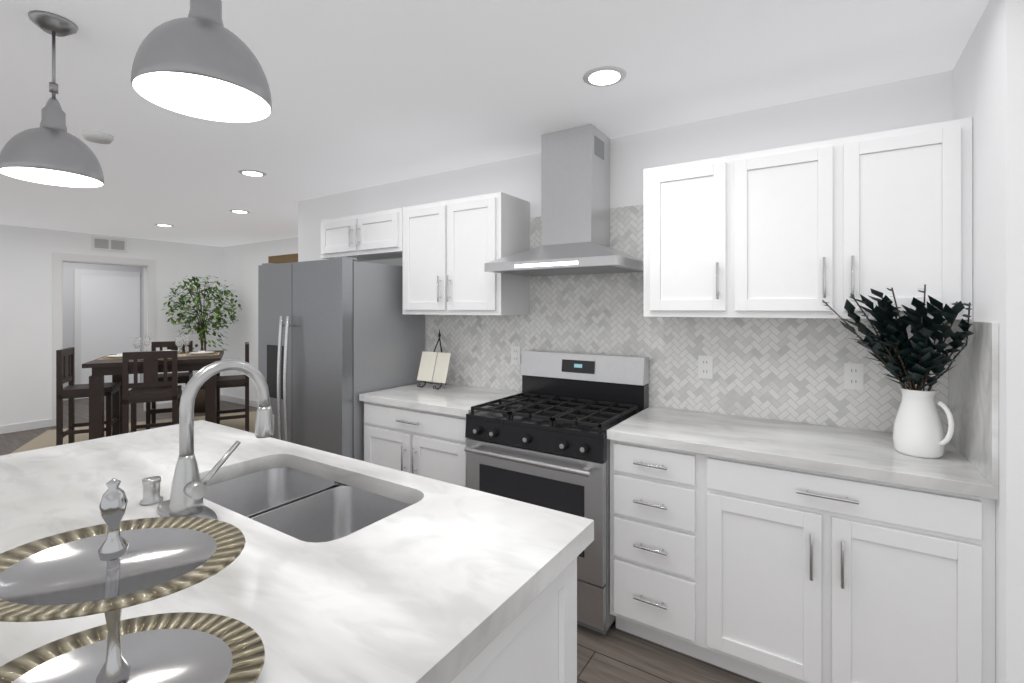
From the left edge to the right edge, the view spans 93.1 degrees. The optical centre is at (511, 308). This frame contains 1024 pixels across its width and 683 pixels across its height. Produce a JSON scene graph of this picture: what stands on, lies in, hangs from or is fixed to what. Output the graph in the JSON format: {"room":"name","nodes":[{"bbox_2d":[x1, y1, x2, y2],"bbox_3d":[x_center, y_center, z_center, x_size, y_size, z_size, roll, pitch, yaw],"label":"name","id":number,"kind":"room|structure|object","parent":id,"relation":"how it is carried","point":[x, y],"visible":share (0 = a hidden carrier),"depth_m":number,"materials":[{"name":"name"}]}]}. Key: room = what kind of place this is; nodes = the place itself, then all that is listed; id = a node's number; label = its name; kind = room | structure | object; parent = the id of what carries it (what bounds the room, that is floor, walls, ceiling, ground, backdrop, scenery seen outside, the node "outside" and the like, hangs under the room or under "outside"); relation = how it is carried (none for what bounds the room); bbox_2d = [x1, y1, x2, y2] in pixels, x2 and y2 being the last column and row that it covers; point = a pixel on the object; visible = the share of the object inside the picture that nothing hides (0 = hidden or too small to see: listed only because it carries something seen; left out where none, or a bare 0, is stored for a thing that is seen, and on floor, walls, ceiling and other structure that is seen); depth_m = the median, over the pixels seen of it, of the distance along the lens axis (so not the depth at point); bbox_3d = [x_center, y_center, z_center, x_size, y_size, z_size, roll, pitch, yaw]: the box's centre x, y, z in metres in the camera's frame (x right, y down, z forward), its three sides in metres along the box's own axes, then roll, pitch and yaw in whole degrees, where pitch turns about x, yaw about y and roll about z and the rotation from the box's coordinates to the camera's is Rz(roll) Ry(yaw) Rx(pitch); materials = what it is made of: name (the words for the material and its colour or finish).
{"room":"kitchen","nodes":[
{"label":"kitchen","id":0,"kind":"room"},
{"bbox_2d":[63,262,140,400],"bbox_3d":[-7.055,0.240,7.718,0.100,2.420,4.000,0,0,33],"label":"wall","id":1,"kind":"structure","parent":0,"point":[68,303],"depth_m":7.71,"materials":[{"name":"white paint"}]},
{"bbox_2d":[74,269,139,398],"bbox_3d":[-6.737,0.410,8.095,0.019,2.080,0.880,0,0,33],"label":"door","id":2,"kind":"structure","parent":1,"relation":"attached to","point":[106,313],"depth_m":8.04,"materials":[{"name":"paint"}]},
{"bbox_2d":[0,224,222,425],"bbox_3d":[-6.607,0.240,4.624,0.120,2.420,7.300,0,0,33],"label":"wall","id":3,"kind":"structure","parent":0,"point":[25,324],"depth_m":5.89,"materials":[{"name":"paint"}]},
{"bbox_2d":[0,419,51,433],"bbox_3d":[-7.099,1.405,3.745,0.013,0.090,5.289,0,0,33],"label":"baseboard","id":4,"kind":"structure","parent":3,"relation":"attached to","point":[30,425],"depth_m":5.76,"materials":[{"name":"white wood"}]},
{"bbox_2d":[52,252,155,425],"bbox_3d":[-5.408,0.380,6.457,0.135,2.140,1.100,0,0,33],"label":"door frame","id":5,"kind":"structure","parent":3,"relation":"attached to","point":[148,265],"depth_m":6.20,"materials":[{"name":"white wood"}]},
{"bbox_2d":[91,236,126,252],"bbox_3d":[-5.347,-0.850,6.441,0.014,0.180,0.380,0,0,33],"label":"air vent","id":6,"kind":"object","parent":3,"relation":"in","point":[108,244],"visible":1,"depth_m":6.43,"materials":[{"name":"white metal"}]},
{"bbox_2d":[156,395,220,408],"bbox_3d":[-4.822,1.405,7.252,0.013,0.090,0.869,0,0,33],"label":"baseboard","id":7,"kind":"structure","parent":3,"relation":"attached to","point":[169,404],"depth_m":6.97,"materials":[{"name":"white wood"}]},
{"bbox_2d":[141,267,143,382],"bbox_3d":[-5.643,0.240,7.993,1.930,2.420,0.100,0,0,33],"label":"wall","id":8,"kind":"structure","parent":0,"point":[142,268],"depth_m":8.45,"materials":[{"name":"white paint"}]},
{"bbox_2d":[223,237,297,400],"bbox_3d":[-2.918,0.240,6.652,4.100,2.420,0.120,0,0,33],"label":"wall","id":9,"kind":"structure","parent":0,"point":[241,262],"depth_m":7.30,"materials":[{"name":"paint"}]},
{"bbox_2d":[221,395,257,407],"bbox_3d":[-2.904,1.405,6.563,3.979,0.090,0.013,0,0,33],"label":"baseboard","id":10,"kind":"structure","parent":9,"relation":"attached to","point":[252,403],"depth_m":7.39,"materials":[{"name":"white wood"}]},
{"bbox_2d":[268,253,297,263],"bbox_3d":[-2.665,-0.145,6.399,1.900,1.190,0.030,0,0,33],"label":"window blind","id":11,"kind":"object","parent":9,"relation":"attached to","point":[287,258],"visible":0.14,"depth_m":6.70,"materials":[{"name":"brown wood"}]},
{"bbox_2d":[0,396,760,682],"bbox_3d":[-2.735,1.500,3.720,14.500,0.100,10.000,0,0,33],"label":"floor","id":12,"kind":"structure","parent":0,"point":[613,654],"depth_m":2.02,"materials":[{"name":"brown wood"}]},
{"bbox_2d":[10,411,256,453],"bbox_3d":[-3.836,1.444,5.329,2.500,0.010,2.300,0,0,-29],"label":"rug","id":13,"kind":"object","parent":12,"relation":"on","point":[47,438],"visible":0.17,"depth_m":5.67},
{"bbox_2d":[56,347,120,445],"bbox_3d":[-4.374,0.924,5.031,0.430,1.028,0.420,0,0,-29],"label":"chair","id":14,"kind":"object","parent":13,"relation":"on","point":[65,371],"visible":0.88,"depth_m":4.93,"materials":[{"name":"brown wood"}]},
{"bbox_2d":[122,350,181,433],"bbox_3d":[-3.538,0.924,4.791,0.420,1.028,0.430,0,0,-29],"label":"chair","id":15,"kind":"object","parent":13,"relation":"on","point":[150,388],"visible":0.69,"depth_m":4.63,"materials":[{"name":"brown wood"}]},
{"bbox_2d":[82,335,223,439],"bbox_3d":[-3.836,0.873,5.329,1.120,1.129,1.120,0,0,-29],"label":"dining table","id":16,"kind":"object","parent":13,"relation":"on","point":[110,364],"visible":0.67,"depth_m":5.00,"materials":[{"name":"brown wood"}]},
{"bbox_2d":[146,341,192,429],"bbox_3d":[-4.135,0.924,5.867,0.420,1.028,0.430,0,0,-29],"label":"chair","id":17,"kind":"object","parent":13,"relation":"on","point":[152,410],"visible":0.4,"depth_m":5.92,"materials":[{"name":"brown wood"}]},
{"bbox_2d":[216,342,248,431],"bbox_3d":[-3.299,0.924,5.627,0.430,1.028,0.420,0,0,-29],"label":"chair","id":18,"kind":"object","parent":13,"relation":"on","point":[232,381],"visible":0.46,"depth_m":5.54,"materials":[{"name":"brown wood"}]},
{"bbox_2d":[163,276,242,412],"bbox_3d":[-4.371,0.489,6.884,1.010,1.920,1.030,0,0,33],"label":"ficus","id":19,"kind":"object","parent":12,"relation":"on","point":[199,405],"visible":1,"depth_m":6.78,"materials":[{"name":"green plant"}]},
{"bbox_2d":[258,256,424,460],"bbox_3d":[-1.229,0.568,3.423,0.910,1.765,0.797,0,0,33],"label":"fridge","id":20,"kind":"object","parent":12,"relation":"on","point":[337,336],"visible":0.6,"depth_m":3.10,"materials":[{"name":"metal"}]},
{"bbox_2d":[359,382,521,486],"bbox_3d":[-0.421,0.990,3.011,0.854,0.920,0.644,0,0,33],"label":"base cabinet","id":21,"kind":"object","parent":12,"relation":"on","point":[415,429],"visible":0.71,"depth_m":2.79,"materials":[{"name":"wood"}]},
{"bbox_2d":[417,329,450,389],"bbox_3d":[-0.508,0.334,3.238,0.250,0.389,0.210,0,0,33],"label":"book stand","id":22,"kind":"object","parent":21,"relation":"on","point":[428,366],"visible":1,"depth_m":3.23,"materials":[{"name":"paper"}]},
{"bbox_2d":[456,560,576,682],"bbox_3d":[-0.872,1.013,1.350,1.906,0.874,0.855,0,0,33],"label":"kitchen island","id":23,"kind":"object","parent":12,"relation":"on","point":[541,647],"depth_m":1.07,"materials":[{"name":"wood"}]},
{"bbox_2d":[0,420,593,682],"bbox_3d":[-0.975,0.550,1.211,1.986,0.050,1.270,0,0,33],"label":"island countertop","id":24,"kind":"structure","parent":23,"relation":"on","point":[347,570],"depth_m":1.07,"materials":[{"name":"white stone"}]},
{"bbox_2d":[0,478,264,682],"bbox_3d":[-0.526,0.374,0.639,0.370,0.300,0.300,0,0,0],"label":"tiered tray","id":25,"kind":"object","parent":24,"relation":"on","point":[113,566],"visible":1,"depth_m":0.67,"materials":[{"name":"silver metal"}]},
{"bbox_2d":[140,476,162,504],"bbox_3d":[-0.977,0.492,1.314,0.052,0.064,0.051,0,0,33],"label":"soap dispenser","id":26,"kind":"object","parent":24,"relation":"on","point":[151,491],"visible":1,"depth_m":1.30,"materials":[{"name":"silver metal"}]},
{"bbox_2d":[156,359,273,519],"bbox_3d":[-0.780,0.331,1.315,0.260,0.386,0.275,0,0,33],"label":"faucet","id":27,"kind":"object","parent":24,"relation":"on","point":[188,489],"visible":0.98,"depth_m":1.23,"materials":[{"name":"silver metal"}]},
{"bbox_2d":[464,350,648,634],"bbox_3d":[0.233,0.855,2.534,0.756,1.190,0.695,0,0,33],"label":"stove","id":28,"kind":"object","parent":12,"relation":"on","point":[543,441],"visible":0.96,"depth_m":2.34,"materials":[{"name":"silver metal"}]},
{"bbox_2d":[607,320,998,682],"bbox_3d":[1.093,0.747,2.028,1.233,1.407,0.644,0,0,33],"label":"base cabinet","id":29,"kind":"object","parent":12,"relation":"on","point":[762,550],"visible":1,"depth_m":1.74,"materials":[{"name":"wood"}]},
{"bbox_2d":[822,284,974,458],"bbox_3d":[1.360,0.222,1.732,0.431,0.613,0.342,0,0,33],"label":"pitcher","id":30,"kind":"object","parent":29,"relation":"on","point":[912,362],"visible":1,"depth_m":1.71,"materials":[{"name":"white ceramic"}]},
{"bbox_2d":[0,0,989,246],"bbox_3d":[-2.735,-1.020,3.720,14.500,0.100,10.000,0,0,33],"label":"ceiling","id":31,"kind":"structure","parent":0,"point":[367,93],"depth_m":2.07,"materials":[{"name":"paint"}]},
{"bbox_2d":[0,10,103,187],"bbox_3d":[-1.548,-0.705,1.637,0.262,0.529,0.262,0,0,33],"label":"pendant light","id":32,"kind":"object","parent":31,"relation":"hanging from","point":[50,150],"visible":1,"depth_m":1.60,"materials":[{"name":"silver metal"}]},
{"bbox_2d":[81,130,113,143],"bbox_3d":[-2.310,-0.952,2.704,0.140,0.035,0.140,0,0,33],"label":"smoke detector","id":33,"kind":"object","parent":31,"relation":"attached to","point":[98,137],"visible":1,"depth_m":2.67,"materials":[{"name":"white plastic"}]},
{"bbox_2d":[155,224,172,226],"bbox_3d":[-4.048,-0.967,5.646,0.180,0.006,0.180,0,0,33],"label":"recessed light","id":34,"kind":"object","parent":31,"relation":"in","point":[166,225],"visible":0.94,"depth_m":5.63,"materials":[{"name":"white plastic"}]},
{"bbox_2d":[131,0,271,121],"bbox_3d":[-0.676,-0.715,1.071,0.262,0.509,0.262,0,0,33],"label":"pendant light","id":35,"kind":"object","parent":31,"relation":"hanging from","point":[201,61],"visible":1,"depth_m":1.04,"materials":[{"name":"silver metal"}]},
{"bbox_2d":[229,210,249,212],"bbox_3d":[-2.721,-0.967,4.843,0.180,0.006,0.180,0,0,33],"label":"recessed light","id":36,"kind":"object","parent":31,"relation":"in","point":[239,211],"visible":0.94,"depth_m":4.82,"materials":[{"name":"white plastic"}]},
{"bbox_2d":[238,169,266,176],"bbox_3d":[-1.859,-0.967,3.473,0.180,0.006,0.180,0,0,33],"label":"recessed light","id":37,"kind":"object","parent":31,"relation":"in","point":[255,173],"visible":1,"depth_m":3.46,"materials":[{"name":"white plastic"}]},
{"bbox_2d":[583,66,625,86],"bbox_3d":[0.386,-0.967,2.027,0.180,0.006,0.180,0,0,33],"label":"recessed light","id":38,"kind":"object","parent":31,"relation":"in","point":[601,76],"visible":1,"depth_m":2.01,"materials":[{"name":"white plastic"}]},
{"bbox_2d":[298,70,952,381],"bbox_3d":[0.377,0.240,3.738,4.600,2.420,1.420,0,0,33],"label":"wall","id":39,"kind":"structure","parent":0,"point":[918,101],"depth_m":2.56,"materials":[{"name":"paint"}]},
{"bbox_2d":[321,208,402,261],"bbox_3d":[-1.021,-0.525,3.562,0.867,0.290,0.374,0,0,33],"label":"upper cabinet","id":40,"kind":"object","parent":39,"relation":"attached to","point":[377,235],"visible":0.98,"depth_m":3.41,"materials":[{"name":"wood"}]},
{"bbox_2d":[403,192,528,314],"bbox_3d":[-0.324,-0.315,3.109,0.791,0.710,0.374,0,0,33],"label":"upper cabinet","id":41,"kind":"object","parent":39,"relation":"attached to","point":[451,247],"visible":1,"depth_m":2.95,"materials":[{"name":"wood"}]},
{"bbox_2d":[484,124,642,276],"bbox_3d":[0.298,-0.583,2.635,0.756,0.770,0.490,0,0,33],"label":"range hood","id":42,"kind":"object","parent":39,"relation":"attached to","point":[575,200],"visible":0.96,"depth_m":2.60,"materials":[{"name":"silver metal"}]},
{"bbox_2d":[427,204,947,436],"bbox_3d":[0.587,-0.010,2.749,2.870,1.120,0.010,0,0,33],"label":"tile backsplash","id":43,"kind":"structure","parent":39,"relation":"attached to","point":[788,369],"depth_m":2.54,"materials":[{"name":"tile"}]},
{"bbox_2d":[511,346,520,364],"bbox_3d":[0.024,0.300,3.103,0.070,0.116,0.010,0,0,33],"label":"electrical outlet","id":44,"kind":"object","parent":43,"relation":"attached to","point":[515,354],"visible":1,"depth_m":3.10,"materials":[{"name":"white plastic"}]},
{"bbox_2d":[698,355,712,378],"bbox_3d":[0.988,0.300,2.476,0.070,0.116,0.010,0,0,33],"label":"electrical outlet","id":45,"kind":"object","parent":43,"relation":"attached to","point":[705,367],"visible":1,"depth_m":2.47,"materials":[{"name":"white plastic"}]},
{"bbox_2d":[844,363,863,389],"bbox_3d":[1.508,0.300,2.139,0.070,0.116,0.010,0,0,33],"label":"electrical outlet","id":46,"kind":"object","parent":43,"relation":"attached to","point":[853,376],"visible":1,"depth_m":2.14,"materials":[{"name":"white plastic"}]},
{"bbox_2d":[643,117,972,319],"bbox_3d":[1.193,-0.315,2.124,1.168,0.710,0.374,0,0,33],"label":"upper cabinet","id":47,"kind":"object","parent":39,"relation":"attached to","point":[800,231],"visible":0.96,"depth_m":1.94,"materials":[{"name":"wood"}]},
{"bbox_2d":[953,0,996,682],"bbox_3d":[1.665,0.240,1.637,0.150,2.420,0.700,0,0,33],"label":"wall","id":48,"kind":"structure","parent":0,"point":[988,83],"depth_m":1.59,"materials":[{"name":"paint"}]},
{"bbox_2d":[997,0,1023,682],"bbox_3d":[2.427,0.240,0.653,2.500,2.420,0.120,0,0,33],"label":"wall","id":49,"kind":"structure","parent":0,"point":[1010,13],"depth_m":1.38,"materials":[{"name":"paint"}]}
]}

